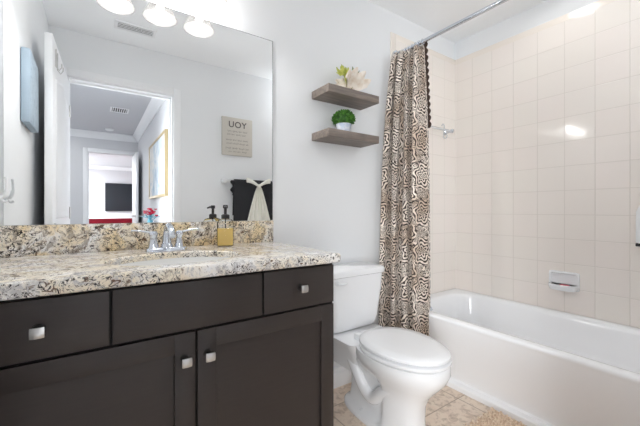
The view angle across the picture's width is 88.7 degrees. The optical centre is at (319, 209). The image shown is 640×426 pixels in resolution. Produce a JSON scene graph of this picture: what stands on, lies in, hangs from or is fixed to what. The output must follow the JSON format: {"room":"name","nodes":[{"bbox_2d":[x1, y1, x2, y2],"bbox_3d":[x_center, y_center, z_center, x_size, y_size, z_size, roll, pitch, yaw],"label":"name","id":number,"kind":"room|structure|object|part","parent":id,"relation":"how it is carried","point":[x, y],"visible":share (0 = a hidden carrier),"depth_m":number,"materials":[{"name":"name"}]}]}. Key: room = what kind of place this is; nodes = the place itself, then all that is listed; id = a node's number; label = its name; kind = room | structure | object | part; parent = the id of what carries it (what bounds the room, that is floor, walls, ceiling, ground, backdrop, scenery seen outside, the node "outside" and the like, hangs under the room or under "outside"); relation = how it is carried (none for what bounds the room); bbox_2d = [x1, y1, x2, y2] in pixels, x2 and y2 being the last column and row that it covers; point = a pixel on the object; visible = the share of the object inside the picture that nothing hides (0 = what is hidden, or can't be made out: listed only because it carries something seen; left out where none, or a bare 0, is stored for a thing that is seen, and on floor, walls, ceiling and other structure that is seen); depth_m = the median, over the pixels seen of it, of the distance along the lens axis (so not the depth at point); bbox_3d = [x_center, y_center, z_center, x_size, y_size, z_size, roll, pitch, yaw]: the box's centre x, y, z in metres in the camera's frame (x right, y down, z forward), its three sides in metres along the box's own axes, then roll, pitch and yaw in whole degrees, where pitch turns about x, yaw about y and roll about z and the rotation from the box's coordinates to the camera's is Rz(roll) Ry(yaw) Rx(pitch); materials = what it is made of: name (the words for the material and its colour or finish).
{"room":"bathroom","nodes":[
{"label":"bathroom","id":0,"kind":"room"},
{"bbox_2d":[0,0,455,367],"bbox_3d":[-0.038,-0.148,1.953,2.919,2.440,0.108,0,0,-34],"label":"wall","id":1,"kind":"structure","parent":0,"point":[327,196],"depth_m":1.98,"materials":[{"name":"white paint"}]},
{"bbox_2d":[0,220,272,257],"bbox_3d":[-0.688,0.111,1.438,1.061,0.110,0.020,0,0,-34],"label":"backsplash","id":2,"kind":"structure","parent":1,"relation":"attached to","point":[15,240],"depth_m":1.31,"materials":[{"name":"stone"}]},
{"bbox_2d":[3,0,272,224],"bbox_3d":[-0.685,-0.422,1.449,1.046,0.952,0.006,0,0,-34],"label":"wall mirror","id":3,"kind":"object","parent":1,"relation":"attached to","point":[115,111],"visible":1,"depth_m":1.37,"materials":[{"name":"clear glass"}]},
{"bbox_2d":[334,366,351,388],"bbox_3d":[0.128,1.014,2.000,0.875,0.115,0.019,0,0,-34],"label":"baseboard","id":4,"kind":"structure","parent":1,"relation":"attached to","point":[342,376],"depth_m":1.99,"materials":[{"name":"white paint"}]},
{"bbox_2d":[312,83,378,109],"bbox_3d":[0.153,-0.660,1.927,0.374,0.042,0.166,0,0,-34],"label":"floating shelf","id":5,"kind":"object","parent":1,"relation":"attached to","point":[328,93],"visible":1,"depth_m":1.88,"materials":[{"name":"grey wood"}]},
{"bbox_2d":[335,67,370,90],"bbox_3d":[0.188,-0.751,1.938,0.186,0.139,0.138,0,0,-34],"label":"shell bowl","id":6,"kind":"object","parent":5,"relation":"on","point":[354,79],"visible":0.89,"depth_m":1.93,"materials":[{"name":"white ceramic"}]},
{"bbox_2d":[336,64,358,88],"bbox_3d":[0.166,-0.784,1.933,0.179,0.147,0.068,0,0,-34],"label":"sprig","id":7,"kind":"object","parent":6,"relation":"in","point":[342,71],"visible":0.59,"depth_m":1.90,"materials":[{"name":"green plant"}]},
{"bbox_2d":[312,128,378,147],"bbox_3d":[0.153,-0.420,1.927,0.374,0.042,0.166,0,0,-34],"label":"floating shelf","id":8,"kind":"object","parent":1,"relation":"attached to","point":[328,135],"visible":1,"depth_m":1.87,"materials":[{"name":"grey wood"}]},
{"bbox_2d":[332,109,355,130],"bbox_3d":[0.139,-0.515,1.911,0.146,0.147,0.145,0,0,-34],"label":"potted topiary","id":9,"kind":"object","parent":8,"relation":"on","point":[343,119],"visible":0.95,"depth_m":1.88,"materials":[{"name":"plant"}]},
{"bbox_2d":[336,122,350,130],"bbox_3d":[0.139,-0.470,1.913,0.089,0.057,0.089,0,0,-34],"label":"pot","id":10,"kind":"object","parent":9,"relation":"attached to","point":[346,126],"depth_m":1.88,"materials":[{"name":"ceramic"}]},
{"bbox_3d":[0.798,-0.076,2.467,0.759,2.297,0.008,0,0,-34],"label":"bullnose trim","id":11,"kind":"part","parent":1,"relation":"part of","materials":[{"name":"white tile"}]},
{"bbox_3d":[0.800,-0.267,2.469,0.753,1.877,0.008,0,0,-34],"label":"tile panel","id":12,"kind":"part","parent":1,"relation":"part of","materials":[{"name":"beige tile"}]},
{"bbox_2d":[430,126,453,134],"bbox_3d":[0.840,-0.613,2.446,0.458,0.044,0.074,0,0,-34],"label":"towel bar","id":13,"kind":"object","parent":1,"relation":"attached to","point":[434,127],"visible":0.48,"depth_m":2.51,"materials":[{"name":"silver metal"}]},
{"bbox_2d":[393,0,507,53],"bbox_3d":[0.964,-1.073,1.638,0.064,0.064,1.545,0,0,-34],"label":"shower curtain rod","id":14,"kind":"object","parent":1,"relation":"attached to","point":[498,2],"visible":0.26,"depth_m":1.86,"materials":[{"name":"silver metal"}]},
{"bbox_2d":[378,39,431,335],"bbox_3d":[0.534,-0.147,2.090,0.241,1.889,0.292,0,0,-34],"label":"shower curtain","id":15,"kind":"object","parent":14,"relation":"hanging from","point":[404,300],"visible":0.95,"depth_m":2.08,"materials":[{"name":"brown fabric"}]},
{"bbox_3d":[0.683,-0.798,2.080,0.004,0.560,0.058,0,0,-34],"label":"scalloped trim","id":16,"kind":"part","parent":15,"relation":"part of","materials":[{"name":"brown fabric"}]},
{"bbox_2d":[334,382,524,425],"bbox_3d":[0.433,1.122,1.267,2.919,0.100,1.774,0,0,-34],"label":"floor","id":17,"kind":"structure","parent":0,"point":[448,406],"depth_m":1.76,"materials":[{"name":"tile"}]},
{"bbox_2d":[0,263,333,425],"bbox_3d":[-0.525,0.638,1.200,1.056,0.866,0.594,0,0,-34],"label":"vanity cabinet","id":18,"kind":"object","parent":17,"relation":"on","point":[252,348],"visible":1,"depth_m":0.96,"materials":[{"name":"brown paint"}]},
{"bbox_3d":[-0.663,0.286,0.769,0.027,0.026,0.039,0,0,-34],"label":"knob","id":19,"kind":"part","parent":18,"relation":"part of","materials":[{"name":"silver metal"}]},
{"bbox_3d":[-0.688,0.286,0.783,0.309,0.144,0.014,0,0,-34],"label":"drawer","id":20,"kind":"part","parent":18,"relation":"part of","materials":[{"name":"brown paint"}]},
{"bbox_3d":[-0.598,0.663,0.845,0.528,0.594,0.014,0,0,-34],"label":"door","id":21,"kind":"part","parent":18,"relation":"part of","materials":[{"name":"brown paint"}]},
{"bbox_2d":[0,220,340,300],"bbox_3d":[-0.526,0.199,1.207,1.068,0.286,0.585,0,0,-34],"label":"countertop","id":22,"kind":"structure","parent":18,"relation":"on","point":[36,260],"depth_m":1.17,"materials":[{"name":"stone"}]},
{"bbox_2d":[131,223,198,251],"bbox_3d":[-0.621,0.108,1.329,0.188,0.114,0.183,0,0,10],"label":"faucet","id":23,"kind":"object","parent":22,"relation":"on","point":[169,232],"visible":1,"depth_m":1.31,"materials":[{"name":"silver metal"}]},
{"bbox_3d":[-0.688,0.116,1.289,0.100,0.077,0.042,0,0,-34],"label":"handle","id":24,"kind":"part","parent":23,"relation":"part of","materials":[{"name":"silver metal"}]},
{"bbox_3d":[-0.624,0.158,1.333,0.156,0.015,0.054,0,0,-34],"label":"plate","id":25,"kind":"part","parent":23,"relation":"part of","materials":[{"name":"silver metal"}]},
{"bbox_3d":[-0.595,0.104,1.290,0.048,0.106,0.152,0,0,-34],"label":"spout","id":26,"kind":"part","parent":23,"relation":"part of","materials":[{"name":"silver metal"}]},
{"bbox_3d":[-0.560,0.116,1.377,0.100,0.077,0.042,0,0,-34],"label":"handle","id":27,"kind":"part","parent":23,"relation":"part of","materials":[{"name":"silver metal"}]},
{"bbox_2d":[119,257,228,265],"bbox_3d":[-0.501,0.266,1.154,0.450,0.152,0.330,0,0,-34],"label":"sink basin","id":28,"kind":"object","parent":22,"relation":"in","point":[144,260],"depth_m":1.26,"materials":[{"name":"white ceramic"}]},
{"bbox_2d":[217,205,233,246],"bbox_3d":[-0.432,0.071,1.495,0.072,0.188,0.082,0,0,-14],"label":"soap dispenser","id":29,"kind":"object","parent":22,"relation":"on","point":[225,236],"visible":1,"depth_m":1.47,"materials":[{"name":"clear glass"}]},
{"bbox_2d":[217,219,233,246],"bbox_3d":[-0.433,0.097,1.500,0.072,0.137,0.072,0,0,-14],"label":"bottle","id":30,"kind":"object","parent":29,"relation":"attached to","point":[225,236],"depth_m":1.47,"materials":[{"name":"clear glass"}]},
{"bbox_3d":[-0.391,0.442,0.956,0.027,0.026,0.039,0,0,-34],"label":"knob","id":31,"kind":"part","parent":18,"relation":"part of","materials":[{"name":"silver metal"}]},
{"bbox_3d":[-0.377,0.286,0.996,0.430,0.144,0.014,0,0,-34],"label":"false drawer","id":32,"kind":"part","parent":18,"relation":"part of","materials":[{"name":"brown paint"}]},
{"bbox_3d":[-0.336,0.442,0.994,0.027,0.026,0.039,0,0,-34],"label":"knob","id":33,"kind":"part","parent":18,"relation":"part of","materials":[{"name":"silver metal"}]},
{"bbox_3d":[-0.163,0.663,1.144,0.515,0.594,0.014,0,0,-34],"label":"door","id":34,"kind":"part","parent":18,"relation":"part of","materials":[{"name":"brown paint"}]},
{"bbox_3d":[-0.072,0.286,1.206,0.296,0.144,0.014,0,0,-34],"label":"drawer","id":35,"kind":"part","parent":18,"relation":"part of","materials":[{"name":"brown paint"}]},
{"bbox_3d":[-0.062,0.283,1.182,0.027,0.026,0.039,0,0,-34],"label":"knob","id":36,"kind":"part","parent":18,"relation":"part of","materials":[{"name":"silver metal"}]},
{"bbox_2d":[332,262,451,425],"bbox_3d":[0.324,0.700,1.681,0.420,0.742,0.726,0,0,-34],"label":"toilet","id":37,"kind":"object","parent":17,"relation":"on","point":[396,371],"visible":0.96,"depth_m":1.61,"materials":[{"name":"white ceramic"}]},
{"bbox_3d":[0.116,0.394,1.743,0.064,0.028,0.034,0,0,-34],"label":"flush lever","id":38,"kind":"part","parent":37,"relation":"part of","materials":[{"name":"white plastic"}]},
{"bbox_3d":[0.170,0.522,1.905,0.398,0.313,0.180,0,0,-34],"label":"tank","id":39,"kind":"part","parent":37,"relation":"part of","materials":[{"name":"white ceramic"}]},
{"bbox_3d":[0.174,0.348,1.900,0.420,0.039,0.192,0,0,-34],"label":"tank lid","id":40,"kind":"part","parent":37,"relation":"part of","materials":[{"name":"white ceramic"}]},
{"bbox_3d":[0.401,0.645,1.575,0.352,0.026,0.457,0,0,-34],"label":"lid","id":41,"kind":"part","parent":37,"relation":"part of","materials":[{"name":"white plastic"}]},
{"bbox_3d":[0.403,0.672,1.571,0.358,0.018,0.456,0,0,-34],"label":"seat","id":42,"kind":"part","parent":37,"relation":"part of","materials":[{"name":"white plastic"}]},
{"bbox_2d":[465,407,526,425],"bbox_3d":[0.929,1.055,1.372,0.395,0.031,0.642,0,0,-34],"label":"bath mat","id":43,"kind":"object","parent":17,"relation":"on","point":[490,418],"visible":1,"depth_m":1.63,"materials":[{"name":"beige fabric"}]},
{"bbox_2d":[429,288,639,425],"bbox_3d":[1.244,0.856,1.832,0.724,0.431,1.542,0,0,-34],"label":"bathtub","id":44,"kind":"object","parent":17,"relation":"on","point":[534,365],"visible":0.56,"depth_m":1.75,"materials":[{"name":"white ceramic"}]},
{"bbox_2d":[368,0,546,42],"bbox_3d":[0.433,-1.418,1.267,2.919,0.100,1.774,0,0,-34],"label":"ceiling","id":45,"kind":"structure","parent":0,"point":[434,16],"depth_m":2.27,"materials":[{"name":"white paint"}]},
{"bbox_2d":[455,0,639,327],"bbox_3d":[1.586,-0.148,2.071,0.108,2.440,1.554,0,0,-34],"label":"wall","id":46,"kind":"structure","parent":0,"point":[547,95],"depth_m":2.11,"materials":[{"name":"beige tile"}]},
{"bbox_3d":[1.547,-1.202,2.039,0.008,0.045,1.546,0,0,-34],"label":"bullnose trim","id":47,"kind":"part","parent":46,"relation":"part of","materials":[{"name":"white tile"}]},
{"bbox_2d":[548,270,579,291],"bbox_3d":[1.503,0.444,2.034,0.070,0.116,0.161,0,0,-34],"label":"soap dish","id":48,"kind":"object","parent":46,"relation":"attached to","point":[556,277],"visible":0.99,"depth_m":2.03,"materials":[{"name":"white ceramic"}]},
{"bbox_2d":[548,282,578,291],"bbox_3d":[1.501,0.482,2.032,0.064,0.039,0.157,0,0,-34],"label":"tray","id":49,"kind":"object","parent":48,"relation":"attached to","point":[574,286],"depth_m":2.01,"materials":[{"name":"white ceramic"}]},
{"bbox_2d":[635,205,639,246],"bbox_3d":[1.728,-0.038,1.739,0.034,0.469,0.072,0,0,-34],"label":"bath brush","id":50,"kind":"object","parent":46,"relation":"hanging from","point":[638,209],"visible":1,"depth_m":1.75,"materials":[{"name":"white plastic"}]},
{"bbox_3d":[-0.734,-0.148,0.477,0.100,2.440,1.554,0,0,-34],"label":"wall","id":51,"kind":"structure","parent":0,"visible":0},
{"bbox_2d":[0,177,8,202],"bbox_3d":[-1.081,-0.069,1.108,0.040,0.090,0.036,0,0,-34],"label":"robe hook","id":52,"kind":"object","parent":51,"relation":"attached to","point":[6,190],"visible":1,"depth_m":1.11,"materials":[{"name":"white plastic"}]}
]}

